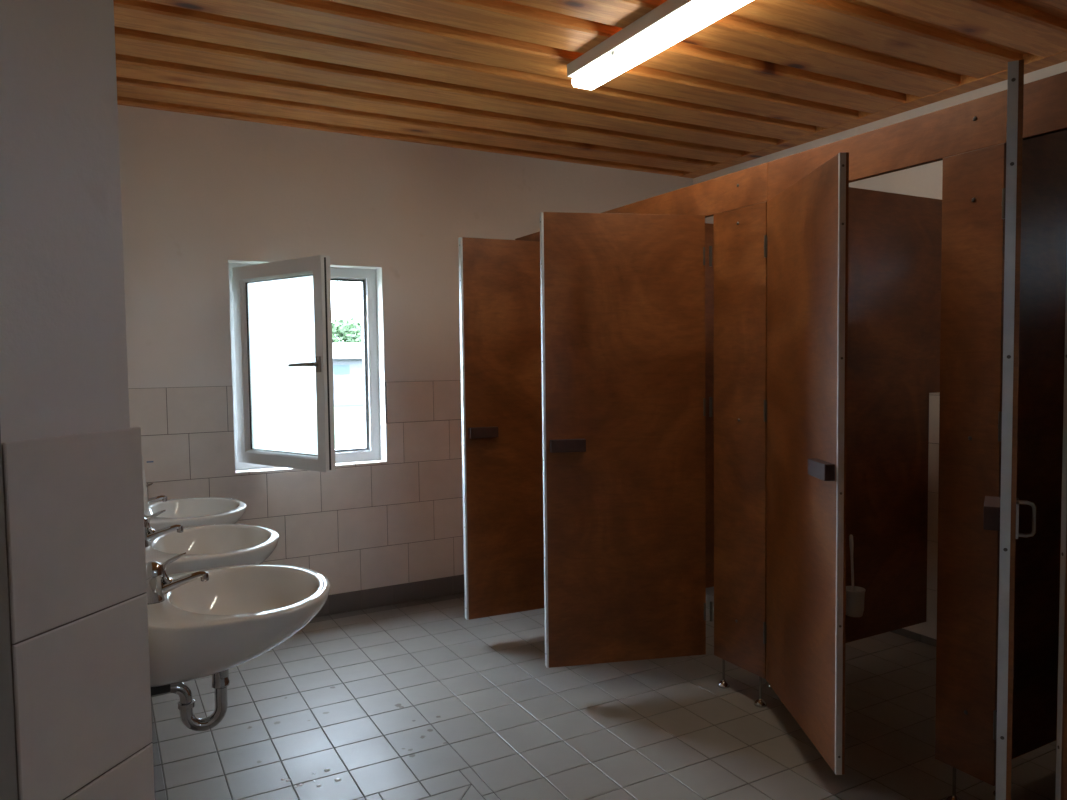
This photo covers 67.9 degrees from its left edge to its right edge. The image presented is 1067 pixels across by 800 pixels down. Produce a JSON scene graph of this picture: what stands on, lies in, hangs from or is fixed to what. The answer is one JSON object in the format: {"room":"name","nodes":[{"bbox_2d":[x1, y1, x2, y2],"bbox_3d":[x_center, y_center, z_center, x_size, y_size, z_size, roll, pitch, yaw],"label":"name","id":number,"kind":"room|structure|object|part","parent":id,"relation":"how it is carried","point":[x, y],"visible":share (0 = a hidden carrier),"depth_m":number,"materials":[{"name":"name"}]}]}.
{"room":"public restroom","nodes":[
{"label":"public restroom","id":0,"kind":"room"},
{"bbox_2d":[0,0,154,799],"bbox_3d":[-0.990,0.116,1.248,0.658,3.360,6.730,-2,3,-29],"label":"wall","id":1,"kind":"structure","parent":0,"point":[72,455],"depth_m":1.15,"materials":[{"name":"tile"}]},
{"bbox_2d":[0,431,17,799],"bbox_3d":[-0.588,0.423,0.829,0.038,2.060,0.486,-2,3,-29],"label":"trim","id":2,"kind":"structure","parent":1,"relation":"attached to","point":[8,776],"depth_m":0.99,"materials":[{"name":"grey"}]},
{"bbox_2d":[142,456,149,512],"bbox_3d":[-1.635,0.334,3.227,0.118,0.256,0.104,-2,3,-29],"label":"soap dispenser","id":3,"kind":"object","parent":1,"relation":"attached to","point":[145,499],"visible":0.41,"depth_m":3.21,"materials":[{"name":"white plastic"}]},
{"bbox_2d":[144,483,246,529],"bbox_3d":[-1.623,0.637,3.679,0.552,0.529,0.610,-2,3,-29],"label":"washbasin","id":4,"kind":"object","parent":1,"relation":"attached to","point":[196,511],"visible":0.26,"depth_m":3.81,"materials":[{"name":"ceramic"}]},
{"bbox_2d":[146,483,167,503],"bbox_3d":[-1.759,0.443,3.596,0.176,0.129,0.060,-2,3,-29],"label":"faucet","id":5,"kind":"object","parent":4,"relation":"on","point":[162,497],"depth_m":3.61,"materials":[{"name":"silver metal"}]},
{"bbox_2d":[144,510,278,574],"bbox_3d":[-1.253,0.666,3.008,0.552,0.529,0.610,-2,3,-29],"label":"washbasin","id":6,"kind":"object","parent":1,"relation":"attached to","point":[213,545],"visible":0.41,"depth_m":3.06,"materials":[{"name":"ceramic"}]},
{"bbox_2d":[144,510,183,546],"bbox_3d":[-1.389,0.471,2.925,0.176,0.129,0.060,-2,3,-29],"label":"faucet","id":7,"kind":"object","parent":6,"relation":"on","point":[150,534],"depth_m":2.91,"materials":[{"name":"silver metal"}]},
{"bbox_2d":[146,552,329,730],"bbox_3d":[-0.883,0.695,2.337,0.552,0.529,0.610,-2,3,-29],"label":"washbasin","id":8,"kind":"object","parent":1,"relation":"attached to","point":[213,621],"visible":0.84,"depth_m":2.20,"materials":[{"name":"ceramic"}]},
{"bbox_2d":[146,552,208,604],"bbox_3d":[-1.019,0.500,2.254,0.176,0.129,0.060,-2,3,-29],"label":"faucet","id":9,"kind":"object","parent":8,"relation":"on","point":[159,583],"depth_m":2.22,"materials":[{"name":"silver metal"}]},
{"bbox_2d":[212,669,229,688],"bbox_3d":[-0.918,0.782,2.321,0.062,0.118,0.062,-2,3,-29],"label":"drain pipe","id":10,"kind":"object","parent":8,"relation":"on","point":[220,680],"depth_m":2.30,"materials":[{"name":"silver metal"}]},
{"bbox_3d":[-0.884,0.668,2.336,0.552,0.221,0.610,-2,3,-29],"label":"basin bowl","id":11,"kind":"part","parent":8,"relation":"part of","materials":[{"name":"ceramic"}]},
{"bbox_2d":[117,105,692,616],"bbox_3d":[-0.735,-0.079,5.071,4.800,3.360,0.330,-2,3,-29],"label":"wall","id":12,"kind":"structure","parent":0,"point":[200,194],"depth_m":4.63,"materials":[{"name":"paint"}]},
{"bbox_2d":[228,255,379,472],"bbox_3d":[-1.173,-0.188,4.381,0.870,1.174,0.857,-2,3,-29],"label":"window","id":13,"kind":"structure","parent":12,"relation":"in","point":[281,312],"depth_m":4.26,"materials":[{"name":"white plastic"}]},
{"bbox_3d":[-1.336,-0.181,4.228,0.660,0.965,0.006,1,4,38],"label":"glass pane","id":14,"kind":"part","parent":13,"relation":"part of","materials":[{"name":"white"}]},
{"bbox_3d":[-1.343,-0.187,4.223,0.787,1.087,0.058,1,4,38],"label":"sash frame","id":15,"kind":"part","parent":13,"relation":"part of","materials":[{"name":"white plastic"}]},
{"bbox_3d":[-1.157,-0.180,4.001,0.183,0.080,0.066,1,4,38],"label":"handle","id":16,"kind":"part","parent":13,"relation":"part of","materials":[{"name":"grey metal"}]},
{"bbox_2d":[151,593,463,799],"bbox_3d":[0.299,1.304,3.678,3.865,0.008,3.206,-2,3,-29],"label":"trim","id":17,"kind":"structure","parent":12,"relation":"attached to","point":[159,785],"depth_m":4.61,"materials":[{"name":"tile"}]},
{"bbox_2d":[315,575,463,616],"bbox_3d":[-0.479,1.181,5.083,3.867,0.113,0.008,-2,3,-29],"label":"baseboard","id":18,"kind":"structure","parent":12,"relation":"attached to","point":[350,601],"depth_m":4.86,"materials":[{"name":"tile"}]},
{"bbox_2d":[113,0,1066,177],"bbox_3d":[0.803,-1.569,2.163,4.800,0.230,6.730,-2,3,-29],"label":"ceiling","id":19,"kind":"structure","parent":0,"point":[766,77],"depth_m":3.65,"materials":[{"name":"brown wood"}]},
{"bbox_2d":[567,0,752,89],"bbox_3d":[0.520,-1.449,3.063,0.142,0.096,1.281,-2,3,-29],"label":"ceiling light","id":20,"kind":"object","parent":19,"relation":"attached to","point":[671,22],"visible":1,"depth_m":3.13,"materials":[{"name":"white plastic"}]},
{"bbox_2d":[151,587,1056,799],"bbox_3d":[0.841,1.391,2.312,4.600,0.060,6.530,-2,3,-29],"label":"floor","id":21,"kind":"structure","parent":0,"point":[428,701],"depth_m":3.21,"materials":[{"name":"tile"}]},
{"bbox_2d":[281,768,340,786],"bbox_3d":[-0.794,1.354,2.829,0.189,0.004,0.123,-2,3,-29],"label":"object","id":22,"kind":"object","parent":21,"relation":"on","point":[326,769],"visible":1,"depth_m":2.82,"materials":[{"name":"grey"}]},
{"bbox_2d":[705,223,713,587],"bbox_3d":[1.055,0.102,4.705,1.467,2.270,0.044,-2,3,-29],"label":"divider","id":23,"kind":"object","parent":21,"relation":"on","point":[709,270],"visible":0.02,"depth_m":4.68,"materials":[{"name":"brown wood"}]},
{"bbox_2d":[713,202,766,707],"bbox_3d":[0.901,0.241,3.441,0.053,2.122,0.316,-2,3,-29],"label":"panel","id":24,"kind":"object","parent":21,"relation":"on","point":[740,264],"visible":0.95,"depth_m":3.42,"materials":[{"name":"brown wood"}]},
{"bbox_2d":[540,212,712,667],"bbox_3d":[0.426,0.179,3.514,0.777,1.991,0.068,-1,3,-10],"label":"door","id":25,"kind":"structure","parent":24,"relation":"attached to","point":[623,295],"depth_m":3.51,"materials":[{"name":"brown wood"}]},
{"bbox_3d":[0.149,0.199,3.446,0.155,0.054,0.034,-1,3,-10],"label":"door handle","id":26,"kind":"part","parent":25,"relation":"part of","materials":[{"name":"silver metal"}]},
{"bbox_2d":[515,162,767,240],"bbox_3d":[0.427,-0.933,4.212,0.031,0.157,2.225,-2,3,-29],"label":"header board","id":27,"kind":"object","parent":24,"relation":"on","point":[749,186],"visible":0.49,"depth_m":3.53,"materials":[{"name":"brown wood"}]},
{"bbox_3d":[0.861,1.224,3.586,0.011,0.122,0.011,-2,3,-29],"label":"foot post","id":28,"kind":"part","parent":24,"relation":"part of","materials":[{"name":"silver metal"}]},
{"bbox_3d":[0.970,1.232,3.388,0.011,0.122,0.011,-2,3,-29],"label":"foot post","id":29,"kind":"part","parent":24,"relation":"part of","materials":[{"name":"silver metal"}]},
{"bbox_2d":[763,152,848,774],"bbox_3d":[0.964,0.203,2.905,0.063,1.991,0.777,-1,3,0],"label":"door","id":30,"kind":"structure","parent":24,"relation":"attached to","point":[806,239],"depth_m":2.78,"materials":[{"name":"brown wood"}]},
{"bbox_3d":[0.951,0.230,2.622,0.034,0.054,0.155,-1,3,0],"label":"door handle","id":31,"kind":"part","parent":30,"relation":"part of","materials":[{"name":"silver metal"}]},
{"bbox_2d":[767,187,941,688],"bbox_3d":[1.559,0.141,3.791,1.467,2.270,0.044,-2,3,-29],"label":"divider","id":32,"kind":"object","parent":21,"relation":"on","point":[895,240],"visible":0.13,"depth_m":3.88,"materials":[{"name":"brown wood"}]},
{"bbox_2d":[846,535,864,616],"bbox_3d":[1.502,0.821,3.716,0.100,0.382,0.102,-2,3,-29],"label":"toilet brush","id":33,"kind":"object","parent":32,"relation":"attached to","point":[855,595],"visible":0.91,"depth_m":3.69,"materials":[{"name":"white plastic"}]},
{"bbox_3d":[1.493,0.796,3.714,0.030,0.333,0.018,-1,3,-14],"label":"brush handle","id":34,"kind":"part","parent":33,"relation":"part of","materials":[{"name":"white plastic"}]},
{"bbox_3d":[1.558,0.082,3.788,1.467,2.152,0.025,-2,3,-29],"label":"panel","id":35,"kind":"part","parent":32,"relation":"part of","materials":[{"name":"brown wood"}]},
{"bbox_2d":[935,143,1005,799],"bbox_3d":[1.399,0.280,2.538,0.053,2.122,0.200,-2,3,-29],"label":"panel","id":36,"kind":"object","parent":21,"relation":"on","point":[973,182],"visible":0.94,"depth_m":2.52,"materials":[{"name":"brown wood"}]},
{"bbox_2d":[768,71,1066,199],"bbox_3d":[1.927,-0.816,1.491,0.031,0.157,3.991,-2,3,-29],"label":"header board","id":37,"kind":"object","parent":36,"relation":"on","point":[979,123],"visible":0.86,"depth_m":2.58,"materials":[{"name":"brown wood"}]},
{"bbox_3d":[1.392,1.266,2.622,0.011,0.122,0.011,-2,3,-29],"label":"foot post","id":38,"kind":"part","parent":36,"relation":"part of","materials":[{"name":"silver metal"}]},
{"bbox_2d":[983,59,1035,799],"bbox_3d":[1.257,0.240,2.094,0.103,1.991,0.777,1,3,31],"label":"door","id":39,"kind":"structure","parent":36,"relation":"attached to","point":[1001,514],"depth_m":1.76,"materials":[{"name":"brown wood"}]},
{"bbox_3d":[1.082,0.266,1.868,0.034,0.054,0.155,1,3,31],"label":"door handle","id":40,"kind":"part","parent":39,"relation":"part of","materials":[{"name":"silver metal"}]},
{"bbox_3d":[1.252,0.240,2.092,0.029,1.991,0.762,1,3,31],"label":"door panel","id":41,"kind":"part","parent":39,"relation":"part of","materials":[{"name":"brown wood"}]},
{"bbox_3d":[1.109,0.271,1.817,0.006,0.080,0.085,1,3,31],"label":"bolt plate","id":42,"kind":"part","parent":39,"relation":"part of","materials":[{"name":"metal"}]},
{"bbox_3d":[1.123,0.272,1.806,0.040,0.085,0.009,1,3,31],"label":"pull handle","id":43,"kind":"part","parent":39,"relation":"part of","materials":[{"name":"grey metal"}]},
{"bbox_2d":[993,130,1066,795],"bbox_3d":[2.056,0.180,2.889,1.467,2.270,0.044,-2,3,-29],"label":"divider","id":44,"kind":"object","parent":21,"relation":"on","point":[1044,158],"visible":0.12,"depth_m":2.69,"materials":[{"name":"brown wood"}]},
{"bbox_3d":[0.402,0.202,4.345,0.053,2.122,0.178,-2,3,-29],"label":"panel","id":45,"kind":"object","parent":21,"relation":"on","visible":0},
{"bbox_2d":[458,237,543,619],"bbox_3d":[-0.009,0.147,4.264,0.777,1.991,0.068,-2,3,-24],"label":"door","id":46,"kind":"structure","parent":45,"relation":"attached to","point":[500,291],"depth_m":4.19,"materials":[{"name":"brown wood"}]},
{"bbox_3d":[-0.261,0.170,4.132,0.155,0.054,0.034,-2,3,-24],"label":"door handle","id":47,"kind":"part","parent":46,"relation":"part of","materials":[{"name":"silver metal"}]},
{"bbox_3d":[1.865,0.316,1.691,0.053,2.122,0.187,-2,3,-29],"label":"panel","id":48,"kind":"object","parent":21,"relation":"on","visible":0},
{"bbox_2d":[1055,260,1066,799],"bbox_3d":[1.532,0.258,1.656,0.777,1.991,0.063,0,3,11],"label":"door","id":49,"kind":"structure","parent":48,"relation":"attached to","point":[1061,745],"depth_m":1.72,"materials":[{"name":"brown wood"}]},
{"bbox_3d":[1.525,0.259,1.640,0.762,1.991,0.029,0,3,11],"label":"door panel","id":50,"kind":"part","parent":49,"relation":"part of","materials":[{"name":"brown wood"}]},
{"bbox_2d":[693,61,1066,223],"bbox_3d":[2.812,-0.037,3.337,0.300,3.360,6.730,-2,3,-29],"label":"wall","id":51,"kind":"structure","parent":0,"point":[925,180],"depth_m":4.34,"materials":[{"name":"paint"}]},
{"bbox_2d":[890,392,939,646],"bbox_3d":[2.610,0.646,3.203,0.229,1.294,6.219,-2,3,-29],"label":"wall","id":52,"kind":"structure","parent":0,"point":[925,632],"depth_m":4.03,"materials":[{"name":"tile"}]},
{"label":"outside","id":53,"kind":"structure","parent":0,"visible":0},
{"bbox_2d":[334,404,364,448],"bbox_3d":[-1.309,0.322,33.573,150.000,0.300,180.000,-2,3,-29],"label":"ground","id":54,"kind":"structure","parent":53,"point":[348,419],"depth_m":22.84,"materials":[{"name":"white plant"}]},
{"bbox_2d":[332,316,361,342],"bbox_3d":[-12.441,-2.914,50.196,5.570,4.805,5.573,0,3,20],"label":"tree","id":55,"kind":"object","parent":54,"relation":"on","point":[350,331],"visible":0.17,"depth_m":48.90,"materials":[{"name":"green plant"}]},
{"bbox_2d":[332,343,363,405],"bbox_3d":[-7.551,-1.293,36.918,10.600,2.750,4.800,-2,3,-29],"label":"building","id":56,"kind":"structure","parent":54,"relation":"on","point":[347,357],"depth_m":34.44,"materials":[{"name":"white paint"}]},
{"bbox_3d":[-9.209,-1.285,33.702,2.800,0.400,0.030,-2,3,-29],"label":"blue panel","id":57,"kind":"part","parent":56,"relation":"part of","materials":[{"name":"blue"}]}
]}

